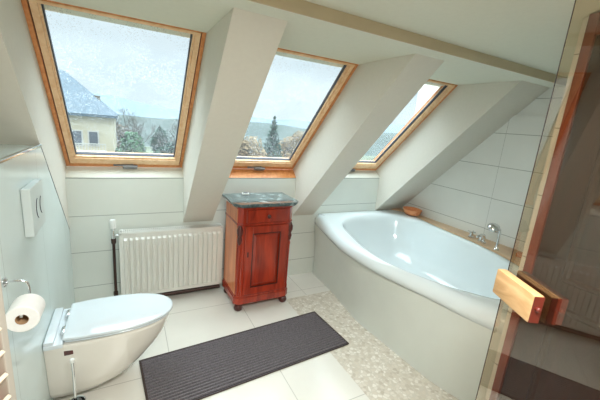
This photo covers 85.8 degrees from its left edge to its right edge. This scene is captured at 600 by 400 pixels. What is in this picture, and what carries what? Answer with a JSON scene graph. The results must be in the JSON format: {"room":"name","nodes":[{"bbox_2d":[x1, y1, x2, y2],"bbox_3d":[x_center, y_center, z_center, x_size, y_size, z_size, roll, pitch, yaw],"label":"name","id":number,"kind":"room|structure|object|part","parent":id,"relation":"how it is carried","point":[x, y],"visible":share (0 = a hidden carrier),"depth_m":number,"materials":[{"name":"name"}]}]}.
{"room":"bathroom","nodes":[
{"label":"bathroom","id":0,"kind":"room"},
{"bbox_2d":[0,144,74,399],"bbox_3d":[-1.678,0.448,1.479,0.795,1.376,1.862,-2,15,-28],"label":"wall","id":1,"kind":"structure","parent":0,"point":[44,260],"depth_m":1.50,"materials":[{"name":"paint"}]},
{"bbox_2d":[0,279,16,399],"bbox_3d":[-0.709,0.754,0.587,0.040,1.330,0.550,3,13,-8],"label":"towel radiator","id":2,"kind":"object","parent":1,"relation":"in","point":[7,384],"depth_m":0.77,"materials":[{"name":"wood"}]},
{"bbox_2d":[1,277,30,317],"bbox_3d":[-1.004,0.337,1.131,0.075,0.101,0.138,-2,15,-28],"label":"toilet paper holder","id":3,"kind":"object","parent":1,"relation":"attached to","point":[4,281],"visible":0.83,"depth_m":1.16,"materials":[{"name":"silver metal"}]},
{"bbox_3d":[-1.053,0.294,1.152,0.012,0.036,0.036,-2,15,-28],"label":"wall plate","id":4,"kind":"part","parent":3,"relation":"part of","materials":[{"name":"silver metal"}]},
{"bbox_2d":[5,293,45,331],"bbox_3d":[-0.973,0.398,1.146,0.098,0.098,0.095,-2,15,-28],"label":"toilet paper roll","id":5,"kind":"object","parent":3,"relation":"hanging from","point":[31,306],"visible":0.97,"depth_m":1.12,"materials":[{"name":"paper"}]},
{"bbox_2d":[0,144,41,163],"bbox_3d":[-1.114,-0.152,1.217,0.016,0.012,1.180,-2,15,-28],"label":"trim","id":6,"kind":"structure","parent":1,"relation":"on","point":[11,156],"depth_m":1.36,"materials":[{"name":"silver metal"}]},
{"bbox_2d":[20,179,45,236],"bbox_3d":[-1.230,0.031,1.495,0.036,0.215,0.235,-2,15,-28],"label":"flush plate","id":7,"kind":"object","parent":1,"relation":"attached to","point":[32,200],"visible":1,"depth_m":1.42,"materials":[{"name":"plastic"}]},
{"bbox_2d":[0,0,68,225],"bbox_3d":[-1.797,-0.304,1.653,0.795,1.382,1.635,-2,15,-28],"label":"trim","id":8,"kind":"structure","parent":1,"relation":"attached to","point":[26,117],"depth_m":1.55,"materials":[{"name":"paint"}]},
{"bbox_2d":[41,147,69,228],"bbox_3d":[-1.568,-0.035,2.089,0.004,0.701,0.689,-2,15,-28],"label":"trim","id":9,"kind":"structure","parent":1,"relation":"attached to","point":[41,147],"depth_m":1.98,"materials":[{"name":"white"}]},
{"bbox_2d":[43,293,172,397],"bbox_3d":[-1.106,0.845,1.951,0.631,0.401,0.388,-2,15,-28],"label":"toilet","id":10,"kind":"object","parent":1,"relation":"attached to","point":[105,336],"visible":1,"depth_m":1.80,"materials":[{"name":"white ceramic"}]},
{"bbox_2d":[43,307,69,350],"bbox_3d":[-1.333,0.699,1.787,0.083,0.040,0.360,-2,15,-28],"label":"toilet hinge","id":11,"kind":"object","parent":10,"relation":"attached to","point":[56,336],"depth_m":1.71,"materials":[{"name":"white ceramic"}]},
{"bbox_3d":[-1.057,0.684,1.933,0.532,0.015,0.368,-2,15,-28],"label":"seat","id":12,"kind":"part","parent":10,"relation":"part of","materials":[{"name":"white plastic"}]},
{"bbox_3d":[-1.054,0.661,1.928,0.550,0.026,0.388,-2,15,-28],"label":"lid","id":13,"kind":"part","parent":10,"relation":"part of","materials":[{"name":"white plastic"}]},
{"bbox_2d":[21,0,205,168],"bbox_3d":[-1.157,-0.645,2.153,0.823,1.003,0.992,-2,15,-28],"label":"window","id":14,"kind":"structure","parent":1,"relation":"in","point":[34,10],"depth_m":2.02,"materials":[{"name":"brown wood"}]},
{"bbox_2d":[65,178,378,302],"bbox_3d":[-0.682,0.285,3.226,4.400,1.075,0.280,-2,15,-28],"label":"wall","id":15,"kind":"structure","parent":0,"point":[134,203],"depth_m":2.67,"materials":[{"name":"tile"}]},
{"bbox_2d":[109,219,117,295],"bbox_3d":[-1.488,0.459,2.600,0.050,0.652,0.059,-2,15,-28],"label":"radiator valve","id":16,"kind":"object","parent":15,"relation":"attached to","point":[112,222],"depth_m":2.56,"materials":[{"name":"white plastic"}]},
{"bbox_2d":[65,166,183,177],"bbox_3d":[-1.411,-0.247,2.658,0.825,0.082,0.242,-2,15,-28],"label":"trim","id":17,"kind":"structure","parent":15,"relation":"on","point":[71,171],"depth_m":2.56,"materials":[{"name":"white paint"}]},
{"bbox_2d":[119,223,222,294],"bbox_3d":[-1.100,0.506,2.822,0.826,0.587,0.121,-2,15,-28],"label":"radiator","id":18,"kind":"object","parent":15,"relation":"attached to","point":[167,259],"visible":0.93,"depth_m":2.76,"materials":[{"name":"metal"}]},
{"bbox_2d":[119,223,222,233],"bbox_3d":[-1.077,0.241,2.760,0.820,0.006,0.086,-2,15,-28],"label":"grille","id":19,"kind":"object","parent":18,"relation":"attached to","point":[211,226],"depth_m":2.74,"materials":[{"name":"metal"}]},
{"bbox_3d":[-1.115,0.510,2.850,0.810,0.553,0.015,-2,15,-28],"label":"panel","id":20,"kind":"part","parent":18,"relation":"part of","materials":[{"name":"metal"}]},
{"bbox_2d":[157,284,219,295],"bbox_3d":[-1.013,0.813,2.956,0.539,0.039,0.059,-2,15,-28],"label":"pipe","id":21,"kind":"object","parent":18,"relation":"attached to","point":[216,285],"depth_m":2.96,"materials":[{"name":"black plastic"}]},
{"bbox_2d":[182,8,287,221],"bbox_3d":[-0.605,-0.347,2.286,0.255,1.382,1.635,-2,15,-28],"label":"sloped beam","id":22,"kind":"structure","parent":15,"relation":"attached to","point":[239,52],"depth_m":1.85,"materials":[{"name":"paint"}]},
{"bbox_2d":[229,168,295,177],"bbox_3d":[-0.457,-0.280,3.164,0.825,0.082,0.242,-2,15,-28],"label":"trim","id":23,"kind":"structure","parent":15,"relation":"on","point":[235,172],"depth_m":3.12,"materials":[{"name":"brown wood"}]},
{"bbox_2d":[233,48,358,170],"bbox_3d":[-0.203,-0.679,2.659,0.823,1.003,0.992,-2,15,-28],"label":"window","id":24,"kind":"structure","parent":15,"relation":"in","point":[241,162],"depth_m":2.84,"materials":[{"name":"brown wood"}]},
{"bbox_2d":[345,170,378,177],"bbox_3d":[0.502,-0.314,3.673,0.852,0.082,0.242,-2,15,-28],"label":"trim","id":25,"kind":"structure","parent":15,"relation":"on","point":[357,173],"depth_m":3.71,"materials":[{"name":"white paint"}]},
{"bbox_2d":[293,54,443,215],"bbox_3d":[0.346,-0.380,2.790,0.248,1.382,1.635,-2,15,-28],"label":"sloped beam","id":26,"kind":"structure","parent":15,"relation":"attached to","point":[376,93],"depth_m":2.46,"materials":[{"name":"paint"}]},
{"bbox_2d":[350,79,457,171],"bbox_3d":[0.756,-0.713,3.168,0.850,1.003,0.992,-2,15,-28],"label":"window","id":27,"kind":"structure","parent":15,"relation":"in","point":[444,91],"depth_m":3.28,"materials":[{"name":"brown wood"}]},
{"bbox_2d":[53,272,458,399],"bbox_3d":[0.362,1.432,1.335,4.400,0.120,4.662,-2,15,-28],"label":"floor","id":28,"kind":"structure","parent":0,"point":[365,368],"depth_m":2.30,"materials":[{"name":"tile"}]},
{"bbox_2d":[69,358,85,399],"bbox_3d":[-1.158,0.971,1.660,0.092,0.367,0.092,-2,15,-28],"label":"toilet brush","id":29,"kind":"object","parent":28,"relation":"on","point":[72,360],"visible":1,"depth_m":1.65,"materials":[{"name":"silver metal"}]},
{"bbox_3d":[-1.158,0.973,1.660,0.012,0.325,0.012,-2,15,-28],"label":"rod","id":30,"kind":"part","parent":29,"relation":"part of","materials":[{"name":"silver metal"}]},
{"bbox_2d":[139,311,348,399],"bbox_3d":[-0.341,1.078,2.298,1.400,0.012,0.476,-3,15,-32],"label":"rug","id":31,"kind":"object","parent":28,"relation":"on","point":[199,371],"visible":1,"depth_m":2.21,"materials":[{"name":"fabric"}]},
{"bbox_2d":[222,192,297,310],"bbox_3d":[-0.377,0.446,2.906,0.586,0.958,0.423,-2,15,-29],"label":"base cabinet","id":32,"kind":"object","parent":28,"relation":"on","point":[259,226],"visible":1,"depth_m":2.75,"materials":[{"name":"brown wood"}]},
{"bbox_3d":[-0.605,0.413,2.809,0.004,0.828,0.323,-2,15,-29],"label":"panel","id":33,"kind":"part","parent":32,"relation":"part of","materials":[{"name":"brown wood"}]},
{"bbox_3d":[-0.353,0.083,2.835,0.505,0.156,0.374,-2,15,-29],"label":"moulding","id":34,"kind":"part","parent":32,"relation":"part of","materials":[{"name":"brown wood"}]},
{"bbox_3d":[-0.298,0.506,2.765,0.380,0.610,0.018,-2,15,-29],"label":"door","id":35,"kind":"part","parent":32,"relation":"part of","materials":[{"name":"brown wood"}]},
{"bbox_3d":[-0.298,0.506,2.765,0.248,0.478,0.009,-2,15,-29],"label":"raised panel","id":36,"kind":"part","parent":32,"relation":"part of","materials":[{"name":"brown wood"}]},
{"bbox_3d":[-0.294,0.507,2.758,0.256,0.486,0.009,-2,15,-29],"label":"panel moulding","id":37,"kind":"part","parent":32,"relation":"part of","materials":[{"name":"brown wood"}]},
{"bbox_3d":[-0.265,0.129,2.678,0.364,0.105,0.016,-2,15,-29],"label":"drawer","id":38,"kind":"part","parent":32,"relation":"part of","materials":[{"name":"brown wood"}]},
{"bbox_2d":[313,210,518,399],"bbox_3d":[1.038,0.711,2.890,1.367,0.691,2.075,-2,15,-28],"label":"bathtub","id":39,"kind":"object","parent":28,"relation":"on","point":[423,289],"visible":0.88,"depth_m":2.52,"materials":[{"name":"ceramic"}]},
{"bbox_2d":[315,210,518,334],"bbox_3d":[1.046,0.614,2.868,1.367,0.492,2.075,-2,15,-28],"label":"basin","id":40,"kind":"object","parent":39,"relation":"in","point":[414,275],"depth_m":2.73,"materials":[{"name":"ceramic"}]},
{"bbox_3d":[0.620,0.567,0.201,0.071,2.112,0.075,-2,15,-28],"label":"trim","id":41,"kind":"structure","parent":28,"relation":"on","visible":0},
{"bbox_2d":[475,0,575,399],"bbox_3d":[0.633,0.488,0.640,0.090,2.048,0.832,5,13,0],"label":"door","id":42,"kind":"structure","parent":41,"relation":"attached to","point":[528,296],"depth_m":0.89,"materials":[{"name":"glass"},{"name":"chrome"},{"name":"oak"}]},
{"bbox_3d":[0.620,0.269,0.927,0.028,0.079,0.165,5,13,0],"label":"handle","id":43,"kind":"part","parent":42,"relation":"part of","materials":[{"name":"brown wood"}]},
{"bbox_3d":[0.681,0.275,0.927,0.028,0.079,0.165,5,13,0],"label":"handle","id":44,"kind":"part","parent":42,"relation":"part of","materials":[{"name":"brown wood"}]},
{"bbox_2d":[44,0,599,87],"bbox_3d":[0.717,-0.657,0.526,4.400,0.240,3.950,-2,15,-28],"label":"ceiling","id":45,"kind":"structure","parent":0,"point":[530,33],"depth_m":1.56,"materials":[{"name":"paint"}]},
{"bbox_2d":[248,0,567,85],"bbox_3d":[0.203,-0.830,1.484,4.200,0.056,0.005,-2,15,-28],"label":"beam","id":46,"kind":"structure","parent":45,"relation":"attached to","point":[301,7],"depth_m":1.64,"materials":[{"name":"paint"}]},
{"bbox_2d":[402,84,564,234],"bbox_3d":[1.842,-0.080,3.034,0.100,2.300,2.202,-2,15,-28],"label":"wall","id":47,"kind":"structure","parent":0,"point":[460,198],"depth_m":3.20,"materials":[{"name":"tile"}]},
{"bbox_2d":[391,208,520,265],"bbox_3d":[1.412,0.698,3.079,0.663,0.698,2.100,-2,15,-28],"label":"trim","id":48,"kind":"structure","parent":47,"relation":"attached to","point":[504,251],"depth_m":2.99,"materials":[{"name":"beige wood"}]},
{"bbox_2d":[403,206,421,215],"bbox_3d":[1.300,0.135,3.749,0.192,0.070,0.238,-2,15,-28],"label":"wooden bowl","id":49,"kind":"object","parent":48,"relation":"on","point":[412,211],"visible":1,"depth_m":3.71,"materials":[{"name":"brown wood"}]},
{"bbox_2d":[468,230,485,241],"bbox_3d":[1.653,0.336,3.039,0.072,0.061,0.166,-1,15,-26],"label":"mixer","id":50,"kind":"object","parent":48,"relation":"on","point":[470,235],"visible":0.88,"depth_m":3.06,"materials":[{"name":"silver metal"}]},
{"bbox_2d":[476,234,485,242],"bbox_3d":[1.636,0.347,2.919,0.141,0.091,0.043,-2,15,-28],"label":"spout","id":51,"kind":"object","parent":48,"relation":"on","point":[479,235],"visible":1,"depth_m":2.92,"materials":[{"name":"silver metal"}]},
{"bbox_2d":[487,223,500,250],"bbox_3d":[1.667,0.313,2.790,0.092,0.220,0.121,-2,15,-28],"label":"shower","id":52,"kind":"object","parent":48,"relation":"on","point":[494,227],"visible":1,"depth_m":2.77,"materials":[{"name":"silver metal"}]},
{"bbox_3d":[1.698,0.307,2.776,0.040,0.154,0.028,14,16,35],"label":"shower handle","id":53,"kind":"part","parent":52,"relation":"part of","materials":[{"name":"silver metal"}]},
{"bbox_2d":[516,251,522,257],"bbox_3d":[1.823,0.456,2.635,0.060,0.040,0.100,-6,17,-39],"label":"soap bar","id":54,"kind":"object","parent":48,"relation":"on","point":[518,254],"visible":0.46,"depth_m":2.64,"materials":[{"name":"orange"}]},
{"bbox_2d":[375,80,549,209],"bbox_3d":[1.384,-0.417,3.341,0.400,1.382,1.635,-2,15,-28],"label":"sloped beam","id":55,"kind":"structure","parent":47,"relation":"attached to","point":[470,114],"depth_m":3.02,"materials":[{"name":"paint"}]},
{"bbox_2d":[484,115,557,251],"bbox_3d":[2.035,-0.074,2.549,0.014,1.140,0.992,-2,15,-28],"label":"wall","id":56,"kind":"structure","parent":47,"relation":"attached to","point":[523,134],"depth_m":2.80,"materials":[{"name":"tile"}]},
{"bbox_2d":[485,17,588,399],"bbox_3d":[2.196,0.554,0.850,1.360,2.116,2.360,-2,15,-28],"label":"wall","id":57,"kind":"structure","parent":0,"point":[585,20],"depth_m":1.44,"materials":[{"name":"wood"}]},
{"bbox_2d":[489,12,599,399],"bbox_3d":[1.277,0.426,1.067,0.049,2.110,1.000,-2,15,-28],"label":"door","id":58,"kind":"structure","parent":57,"relation":"in","point":[542,360],"depth_m":1.33,"materials":[{"name":"brown wood"}]},
{"bbox_3d":[1.254,0.441,1.083,0.010,1.770,0.680,-2,15,-28],"label":"panel","id":59,"kind":"part","parent":58,"relation":"part of","materials":[{"name":"clear glass"}]},
{"label":"outside","id":60,"kind":"structure","parent":0,"visible":0},
{"bbox_2d":[144,146,375,160],"bbox_3d":[-74.724,-54.943,243.925,700.000,1.000,488.000,-2,15,-28],"label":"ground","id":61,"kind":"structure","parent":60,"point":[148,150],"depth_m":87.83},
{"bbox_2d":[58,70,118,151],"bbox_3d":[-18.681,-5.262,26.642,6.500,10.200,7.720,-2,15,-28],"label":"house","id":62,"kind":"structure","parent":61,"relation":"on","point":[93,123],"depth_m":24.93,"materials":[{"name":"paint"}]},
{"bbox_3d":[-16.936,-4.728,24.562,0.550,1.000,0.040,-2,15,-28],"label":"pane","id":63,"kind":"part","parent":62,"relation":"part of","materials":[{"name":"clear glass"}]},
{"bbox_3d":[-16.009,-4.761,25.054,0.550,1.000,0.040,-2,15,-28],"label":"pane","id":64,"kind":"part","parent":62,"relation":"part of","materials":[{"name":"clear glass"}]},
{"bbox_2d":[116,122,129,148],"bbox_3d":[-21.472,-6.290,38.227,4.021,6.490,4.550,-2,15,-28],"label":"leafy tree","id":65,"kind":"object","parent":61,"relation":"on","point":[117,124],"visible":0.15,"depth_m":37.35,"materials":[{"name":"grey plant"}]},
{"bbox_2d":[115,131,146,152],"bbox_3d":[-12.361,-1.847,23.280,2.499,6.168,2.508,4,13,-6],"label":"leafy tree","id":66,"kind":"object","parent":61,"relation":"on","point":[132,142],"visible":0.34,"depth_m":22.25,"materials":[{"name":"green plant"}]},
{"bbox_2d":[116,108,147,136],"bbox_3d":[-25.271,-9.547,47.373,7.266,8.037,5.709,13,15,31],"label":"bare tree","id":67,"kind":"object","parent":61,"relation":"on","point":[123,110],"visible":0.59,"depth_m":47.25,"materials":[{"name":"grey plant"}]},
{"bbox_2d":[116,117,158,142],"bbox_3d":[-18.781,-5.884,36.354,3.924,7.021,4.854,10,14,19],"label":"bare tree","id":68,"kind":"object","parent":61,"relation":"on","point":[137,129],"visible":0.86,"depth_m":35.88,"materials":[{"name":"grey plant"}]},
{"bbox_2d":[150,125,167,152],"bbox_3d":[-19.027,-7.102,43.865,2.648,5.940,2.339,-2,15,-28],"label":"leafy tree","id":69,"kind":"object","parent":61,"relation":"on","point":[162,132],"visible":0.49,"depth_m":43.04,"materials":[{"name":"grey plant"}]},
{"bbox_2d":[147,128,175,147],"bbox_3d":[-13.648,-5.007,35.165,5.424,6.720,5.930,-2,15,-28],"label":"bare tree","id":70,"kind":"object","parent":61,"relation":"on","point":[160,142],"visible":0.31,"depth_m":34.20,"materials":[{"name":"grey plant"}]},
{"bbox_2d":[156,140,174,153],"bbox_3d":[-10.423,-2.318,26.490,2.534,5.965,2.326,-2,15,-28],"label":"leafy tree","id":71,"kind":"object","parent":61,"relation":"on","point":[168,148],"visible":0.08,"depth_m":25.98,"materials":[{"name":"green plant"}]},
{"bbox_2d":[91,92,404,132],"bbox_3d":[-43.798,-63.715,227.743,460.000,28.612,120.000,-2,15,-28],"label":"hill","id":72,"kind":"structure","parent":61,"relation":"on","point":[115,103],"depth_m":189.61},
{"bbox_2d":[237,136,266,156],"bbox_3d":[-5.385,-3.803,34.538,3.450,6.076,4.514,17,18,42],"label":"leafy tree","id":73,"kind":"object","parent":61,"relation":"on","point":[249,148],"visible":0.49,"depth_m":33.12,"materials":[{"name":"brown plant"}]},
{"bbox_2d":[116,114,397,155],"bbox_3d":[-29.005,-23.699,106.463,230.000,8.200,60.000,-2,15,-28],"label":"hill","id":74,"kind":"structure","parent":61,"relation":"on","point":[255,129],"depth_m":99.20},
{"bbox_2d":[263,116,284,157],"bbox_3d":[-3.311,-5.811,38.776,4.425,8.414,3.972,-2,15,-28],"label":"fir tree","id":75,"kind":"object","parent":61,"relation":"on","point":[273,135],"visible":0.55,"depth_m":38.14,"materials":[{"name":"green plant"}]},
{"bbox_2d":[277,130,303,157],"bbox_3d":[-1.393,-6.721,46.868,4.734,6.858,3.712,-2,15,-28],"label":"leafy tree","id":76,"kind":"object","parent":61,"relation":"on","point":[288,145],"visible":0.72,"depth_m":45.93,"materials":[{"name":"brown plant"}]}
]}

